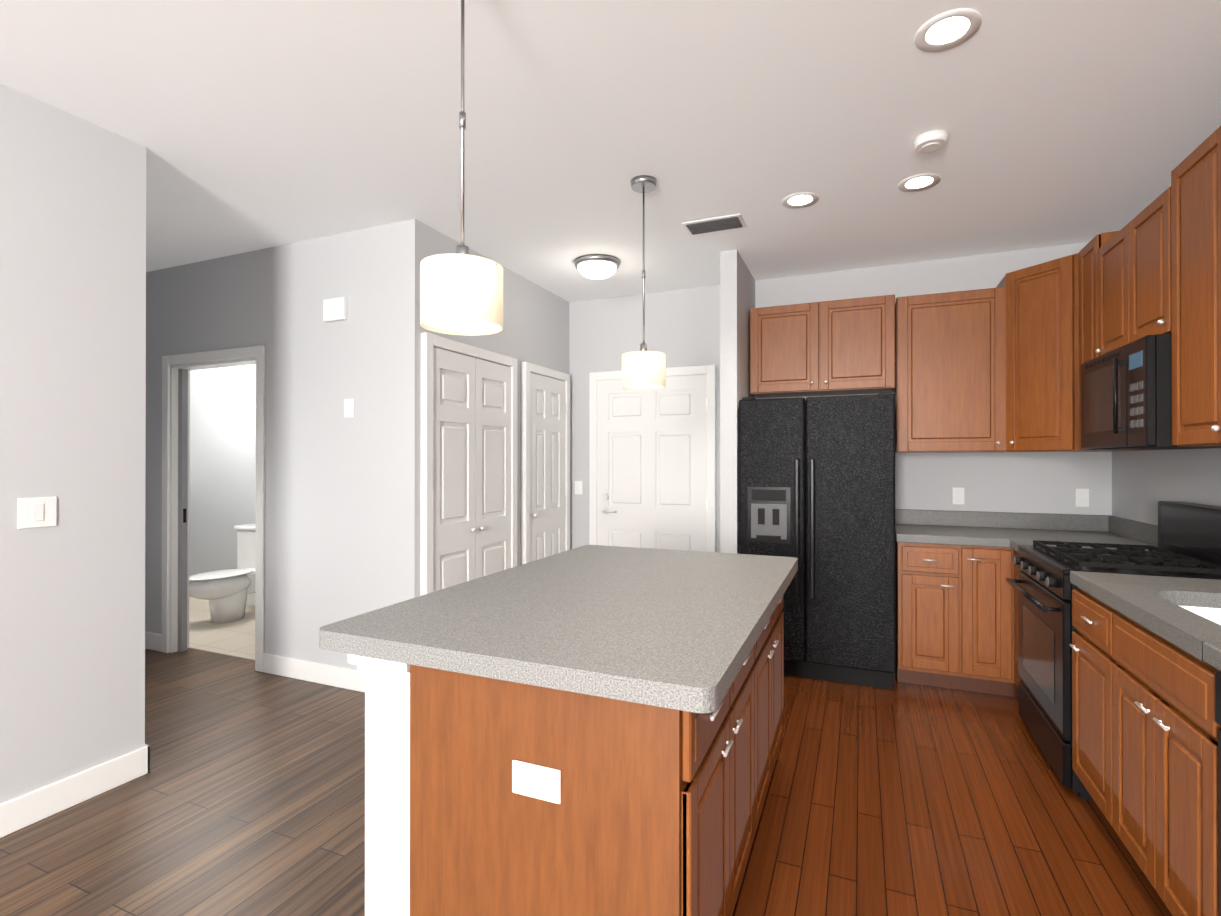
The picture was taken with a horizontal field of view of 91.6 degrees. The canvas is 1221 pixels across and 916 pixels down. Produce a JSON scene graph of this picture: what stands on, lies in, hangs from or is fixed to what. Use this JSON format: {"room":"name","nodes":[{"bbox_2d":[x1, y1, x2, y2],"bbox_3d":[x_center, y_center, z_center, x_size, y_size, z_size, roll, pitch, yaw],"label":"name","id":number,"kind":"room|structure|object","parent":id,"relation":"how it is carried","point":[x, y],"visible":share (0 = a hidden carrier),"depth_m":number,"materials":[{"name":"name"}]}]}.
{"room":"kitchen","nodes":[
{"label":"kitchen","id":0,"kind":"room"},
{"bbox_2d":[0,83,145,803],"bbox_3d":[-3.123,0.000,0.175,0.120,2.740,5.310,0,0,23],"label":"wall","id":1,"kind":"structure","parent":0,"point":[72,377],"depth_m":2.35,"materials":[{"name":"grey paint"}]},
{"bbox_2d":[18,496,56,528],"bbox_3d":[-2.175,0.206,2.254,0.009,0.115,0.115,0,0,23],"label":"light switch","id":2,"kind":"object","parent":1,"relation":"attached to","point":[34,512],"visible":1,"depth_m":2.25,"materials":[{"name":"white plastic"}]},
{"bbox_2d":[0,744,149,837],"bbox_3d":[-3.066,1.310,0.155,0.035,0.120,5.325,0,0,23],"label":"baseboard","id":3,"kind":"structure","parent":1,"relation":"attached to","point":[29,808],"depth_m":2.34,"materials":[{"name":"white"}]},
{"bbox_2d":[189,364,255,583],"bbox_3d":[-2.582,0.016,5.325,3.990,2.740,0.120,0,0,23],"label":"wall","id":4,"kind":"structure","parent":0,"point":[222,452],"depth_m":5.77,"materials":[{"name":"grey paint"}]},
{"bbox_2d":[189,593,254,605],"bbox_3d":[-2.926,1.324,5.393,3.300,0.116,0.015,0,0,23],"label":"baseboard","id":5,"kind":"structure","parent":4,"relation":"attached to","point":[250,600],"depth_m":5.58,"materials":[{"name":"white wood"}]},
{"bbox_2d":[145,222,397,669],"bbox_3d":[-3.037,0.013,4.247,3.990,2.740,0.120,0,0,23],"label":"wall","id":6,"kind":"structure","parent":0,"point":[331,513],"depth_m":3.69,"materials":[{"name":"grey paint"}]},
{"bbox_2d":[145,631,160,651],"bbox_3d":[-4.049,1.324,4.597,1.850,0.120,0.015,0,0,23],"label":"baseboard","id":7,"kind":"structure","parent":6,"relation":"attached to","point":[152,640],"depth_m":4.27,"materials":[{"name":"white wood"}]},
{"bbox_2d":[161,345,264,671],"bbox_3d":[-2.695,0.327,4.092,1.040,2.110,0.138,0,0,23],"label":"door frame","id":8,"kind":"structure","parent":6,"relation":"attached to","point":[175,533],"depth_m":4.21,"materials":[{"name":"white wood"}]},
{"bbox_2d":[263,653,364,691],"bbox_3d":[-1.668,1.321,3.598,1.235,0.120,0.025,0,0,23],"label":"baseboard","id":9,"kind":"structure","parent":6,"relation":"attached to","point":[336,676],"depth_m":3.65,"materials":[{"name":"white"}]},
{"bbox_2d":[323,297,346,321],"bbox_3d":[-1.666,-0.897,3.588,0.170,0.135,0.033,0,0,23],"label":"box","id":10,"kind":"object","parent":6,"relation":"attached to","point":[334,309],"visible":0.96,"depth_m":3.57,"materials":[{"name":"white plastic"}]},
{"bbox_2d":[344,399,353,416],"bbox_3d":[-1.570,-0.300,3.558,0.075,0.110,0.009,0,0,23],"label":"thermostat","id":11,"kind":"object","parent":6,"relation":"attached to","point":[348,407],"visible":1,"depth_m":3.55,"materials":[{"name":"white plastic"}]},
{"bbox_2d":[398,219,568,602],"bbox_3d":[-0.790,0.013,4.286,0.120,2.740,1.940,0,0,23],"label":"wall","id":12,"kind":"structure","parent":0,"point":[535,330],"depth_m":3.42,"materials":[{"name":"grey paint"}]},
{"bbox_2d":[420,332,569,595],"bbox_3d":[-0.702,0.333,4.234,0.082,2.100,1.825,0,0,23],"label":"closet doors","id":13,"kind":"structure","parent":12,"relation":"attached to","point":[468,508],"depth_m":3.96,"materials":[{"name":"white wood"}]},
{"bbox_2d":[0,648,1172,915],"bbox_3d":[-2.053,1.399,1.417,8.000,0.050,8.440,0,0,23],"label":"floor","id":14,"kind":"structure","parent":0,"point":[904,799],"depth_m":2.25,"materials":[{"name":"brown wood"}]},
{"bbox_2d":[189,597,254,659],"bbox_3d":[-3.117,1.383,4.939,3.300,0.004,1.100,0,0,23],"label":"floor","id":15,"kind":"structure","parent":14,"relation":"on","point":[235,638],"depth_m":4.67,"materials":[{"name":"beige tile"}]},
{"bbox_2d":[189,524,254,622],"bbox_3d":[-3.255,0.996,5.128,0.470,0.771,0.751,0,0,23],"label":"toilet","id":16,"kind":"object","parent":15,"relation":"on","point":[225,592],"visible":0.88,"depth_m":4.99,"materials":[{"name":"white ceramic"}]},
{"bbox_2d":[348,593,783,915],"bbox_3d":[0.061,0.940,2.133,0.930,0.871,1.660,0,0,23],"label":"kitchen island","id":17,"kind":"object","parent":14,"relation":"on","point":[591,730],"depth_m":1.39,"materials":[{"name":"brown wood"}]},
{"bbox_2d":[319,545,797,716],"bbox_3d":[0.038,0.479,2.144,1.070,0.050,1.700,0,0,23],"label":"island countertop","id":18,"kind":"structure","parent":17,"relation":"on","point":[674,630],"depth_m":1.60,"materials":[{"name":"grey stone"}]},
{"bbox_2d":[739,391,895,688],"bbox_3d":[1.381,0.494,3.968,0.915,1.775,0.775,0,0,23],"label":"fridge","id":19,"kind":"object","parent":14,"relation":"on","point":[817,487],"visible":0.96,"depth_m":3.62,"materials":[{"name":"black metal"}]},
{"bbox_2d":[895,509,1157,696],"bbox_3d":[2.366,0.868,3.510,1.236,1.025,0.901,0,0,23],"label":"base cabinet","id":20,"kind":"object","parent":14,"relation":"on","point":[956,600],"visible":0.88,"depth_m":3.50,"materials":[{"name":"brown wood"}]},
{"bbox_2d":[1077,591,1136,786],"bbox_3d":[2.131,0.941,2.149,0.611,0.870,0.240,0,0,23],"label":"base cabinet","id":21,"kind":"object","parent":14,"relation":"on","point":[1093,618],"depth_m":2.25,"materials":[{"name":"brown wood"}]},
{"bbox_2d":[1070,571,1220,671],"bbox_3d":[1.526,0.474,0.777,0.656,0.050,3.240,0,0,23],"label":"countertop","id":22,"kind":"structure","parent":21,"relation":"on","point":[1158,604],"depth_m":1.94,"materials":[{"name":"grey stone"}]},
{"bbox_2d":[1137,603,1220,690],"bbox_3d":[1.902,0.560,1.701,0.398,0.139,0.643,0,0,23],"label":"sink","id":23,"kind":"object","parent":22,"relation":"in","point":[1203,674],"depth_m":1.64,"materials":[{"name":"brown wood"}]},
{"bbox_2d":[1006,501,1220,800],"bbox_3d":[2.266,0.792,2.640,0.732,1.170,0.760,0,0,23],"label":"stove","id":24,"kind":"object","parent":14,"relation":"on","point":[1189,539],"visible":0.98,"depth_m":2.58,"materials":[{"name":"black metal"}]},
{"bbox_2d":[1085,635,1220,915],"bbox_3d":[1.905,1.017,1.670,0.654,0.714,0.817,0,0,23],"label":"base cabinet","id":25,"kind":"object","parent":14,"relation":"on","point":[1146,658],"depth_m":1.70,"materials":[{"name":"brown wood"}]},
{"bbox_2d":[1215,672,1220,915],"bbox_3d":[1.617,0.939,1.014,0.643,0.866,0.610,0,0,23],"label":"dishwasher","id":26,"kind":"object","parent":14,"relation":"on","point":[1218,698],"visible":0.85,"depth_m":1.40,"materials":[{"name":"black"}]},
{"bbox_2d":[0,0,1220,301],"bbox_3d":[-2.132,-1.416,1.394,8.120,0.100,8.560,0,0,23],"label":"ceiling","id":27,"kind":"structure","parent":0,"point":[254,124],"depth_m":2.38,"materials":[{"name":"white paint"}]},
{"bbox_2d":[420,0,502,335],"bbox_3d":[-0.397,-0.858,1.594,0.216,1.015,0.216,0,0,23],"label":"pendant light","id":28,"kind":"object","parent":27,"relation":"hanging from","point":[461,291],"visible":1,"depth_m":1.51,"materials":[{"name":"white glass"}]},
{"bbox_2d":[573,254,620,278],"bbox_3d":[-0.093,-1.303,4.115,0.330,0.110,0.330,0,0,23],"label":"flush ceiling light","id":29,"kind":"object","parent":27,"relation":"attached to","point":[597,266],"visible":1,"depth_m":4.02,"materials":[{"name":"white glass"}]},
{"bbox_2d":[622,175,665,389],"bbox_3d":[0.163,-0.854,2.920,0.216,1.015,0.216,0,0,23],"label":"pendant light","id":30,"kind":"object","parent":27,"relation":"hanging from","point":[643,368],"visible":1,"depth_m":2.85,"materials":[{"name":"white glass"}]},
{"bbox_2d":[682,214,746,234],"bbox_3d":[0.604,-1.353,3.452,0.340,0.014,0.190,0,0,23],"label":"ceiling vent","id":31,"kind":"object","parent":27,"relation":"in","point":[728,222],"visible":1,"depth_m":3.43,"materials":[{"name":"white metal"}]},
{"bbox_2d":[782,192,818,208],"bbox_3d":[1.001,-1.358,3.132,0.190,0.006,0.190,0,0,23],"label":"recessed light","id":32,"kind":"object","parent":27,"relation":"in","point":[797,200],"visible":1,"depth_m":3.13,"materials":[{"name":"white"}]},
{"bbox_2d":[898,173,940,191],"bbox_3d":[1.525,-1.359,2.933,0.190,0.006,0.190,0,0,23],"label":"recessed light","id":33,"kind":"object","parent":27,"relation":"in","point":[918,182],"visible":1,"depth_m":2.93,"materials":[{"name":"white"}]},
{"bbox_2d":[913,130,948,153],"bbox_3d":[1.367,-1.343,2.533,0.136,0.040,0.136,0,0,23],"label":"smoke detector","id":34,"kind":"object","parent":27,"relation":"attached to","point":[933,141],"visible":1,"depth_m":2.50,"materials":[{"name":"white plastic"}]},
{"bbox_2d":[914,8,981,51],"bbox_3d":[1.076,-1.362,1.896,0.190,0.006,0.190,0,0,23],"label":"recessed light","id":35,"kind":"object","parent":27,"relation":"in","point":[959,25],"visible":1,"depth_m":1.89,"materials":[{"name":"white metal"}]},
{"bbox_2d":[720,250,754,553],"bbox_3d":[0.915,0.013,4.223,0.110,2.740,0.730,0,0,23],"label":"wall","id":36,"kind":"structure","parent":0,"point":[737,291],"depth_m":3.90,"materials":[{"name":"grey paint"}]},
{"bbox_2d":[569,242,1111,552],"bbox_3d":[1.347,0.013,4.501,3.890,2.740,0.120,0,0,23],"label":"wall","id":37,"kind":"structure","parent":0,"point":[682,327],"depth_m":4.21,"materials":[{"name":"grey paint"}]},
{"bbox_2d":[575,481,582,493],"bbox_3d":[-0.276,0.255,5.116,0.075,0.115,0.009,0,0,23],"label":"light switch","id":38,"kind":"object","parent":37,"relation":"attached to","point":[578,487],"visible":1,"depth_m":5.11,"materials":[{"name":"white plastic"}]},
{"bbox_2d":[589,365,715,551],"bbox_3d":[0.317,0.329,4.822,1.080,2.110,0.089,0,0,23],"label":"door","id":39,"kind":"structure","parent":37,"relation":"attached to","point":[652,469],"depth_m":4.82,"materials":[{"name":"white wood"}]},
{"bbox_2d":[750,253,1147,452],"bbox_3d":[1.998,-0.584,3.832,2.161,1.090,0.602,0,0,23],"label":"upper cabinet","id":40,"kind":"object","parent":37,"relation":"attached to","point":[996,369],"visible":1,"depth_m":3.73,"materials":[{"name":"brown wood"}]},
{"bbox_2d":[952,487,963,504],"bbox_3d":[2.350,0.257,4.008,0.070,0.115,0.008,0,0,23],"label":"electrical outlet","id":41,"kind":"object","parent":37,"relation":"attached to","point":[958,495],"visible":1,"depth_m":4.01,"materials":[{"name":"white plastic"}]},
{"bbox_2d":[1075,489,1088,506],"bbox_3d":[2.976,0.251,3.743,0.070,0.115,0.008,0,0,23],"label":"electrical outlet","id":42,"kind":"object","parent":37,"relation":"attached to","point":[1081,497],"visible":1,"depth_m":3.74,"materials":[{"name":"white plastic"}]},
{"bbox_2d":[1112,448,1220,525],"bbox_3d":[1.553,-0.001,-0.166,0.120,2.740,8.560,0,0,23],"label":"wall","id":43,"kind":"structure","parent":0,"point":[1144,483],"depth_m":3.10,"materials":[{"name":"grey paint"}]},
{"bbox_2d":[1099,231,1118,355],"bbox_3d":[2.518,-0.767,2.720,0.336,0.570,0.432,0,0,23],"label":"upper cabinet","id":44,"kind":"object","parent":43,"relation":"attached to","point":[1109,244],"depth_m":2.85,"materials":[{"name":"brown wood"}]},
{"bbox_2d":[1079,232,1154,450],"bbox_3d":[2.650,-0.586,3.033,0.336,1.090,0.356,0,0,23],"label":"upper cabinet","id":45,"kind":"object","parent":43,"relation":"attached to","point":[1088,255],"depth_m":3.10,"materials":[{"name":"brown wood"}]},
{"bbox_2d":[1119,189,1166,346],"bbox_3d":[2.391,-0.768,2.418,0.336,0.570,0.435,0,0,23],"label":"upper cabinet","id":46,"kind":"object","parent":43,"relation":"attached to","point":[1153,267],"depth_m":2.49,"materials":[{"name":"brown wood"}]},
{"bbox_2d":[1081,334,1220,449],"bbox_3d":[2.404,-0.260,2.585,0.444,0.435,0.750,0,0,23],"label":"microwave","id":47,"kind":"object","parent":46,"relation":"attached to","point":[1126,396],"visible":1,"depth_m":2.46,"materials":[{"name":"black"}]},
{"bbox_2d":[1155,126,1220,449],"bbox_3d":[2.231,-0.574,2.039,0.336,1.060,0.502,0,0,23],"label":"upper cabinet","id":48,"kind":"object","parent":43,"relation":"attached to","point":[1194,193],"depth_m":2.11,"materials":[{"name":"brown wood"}]}
]}

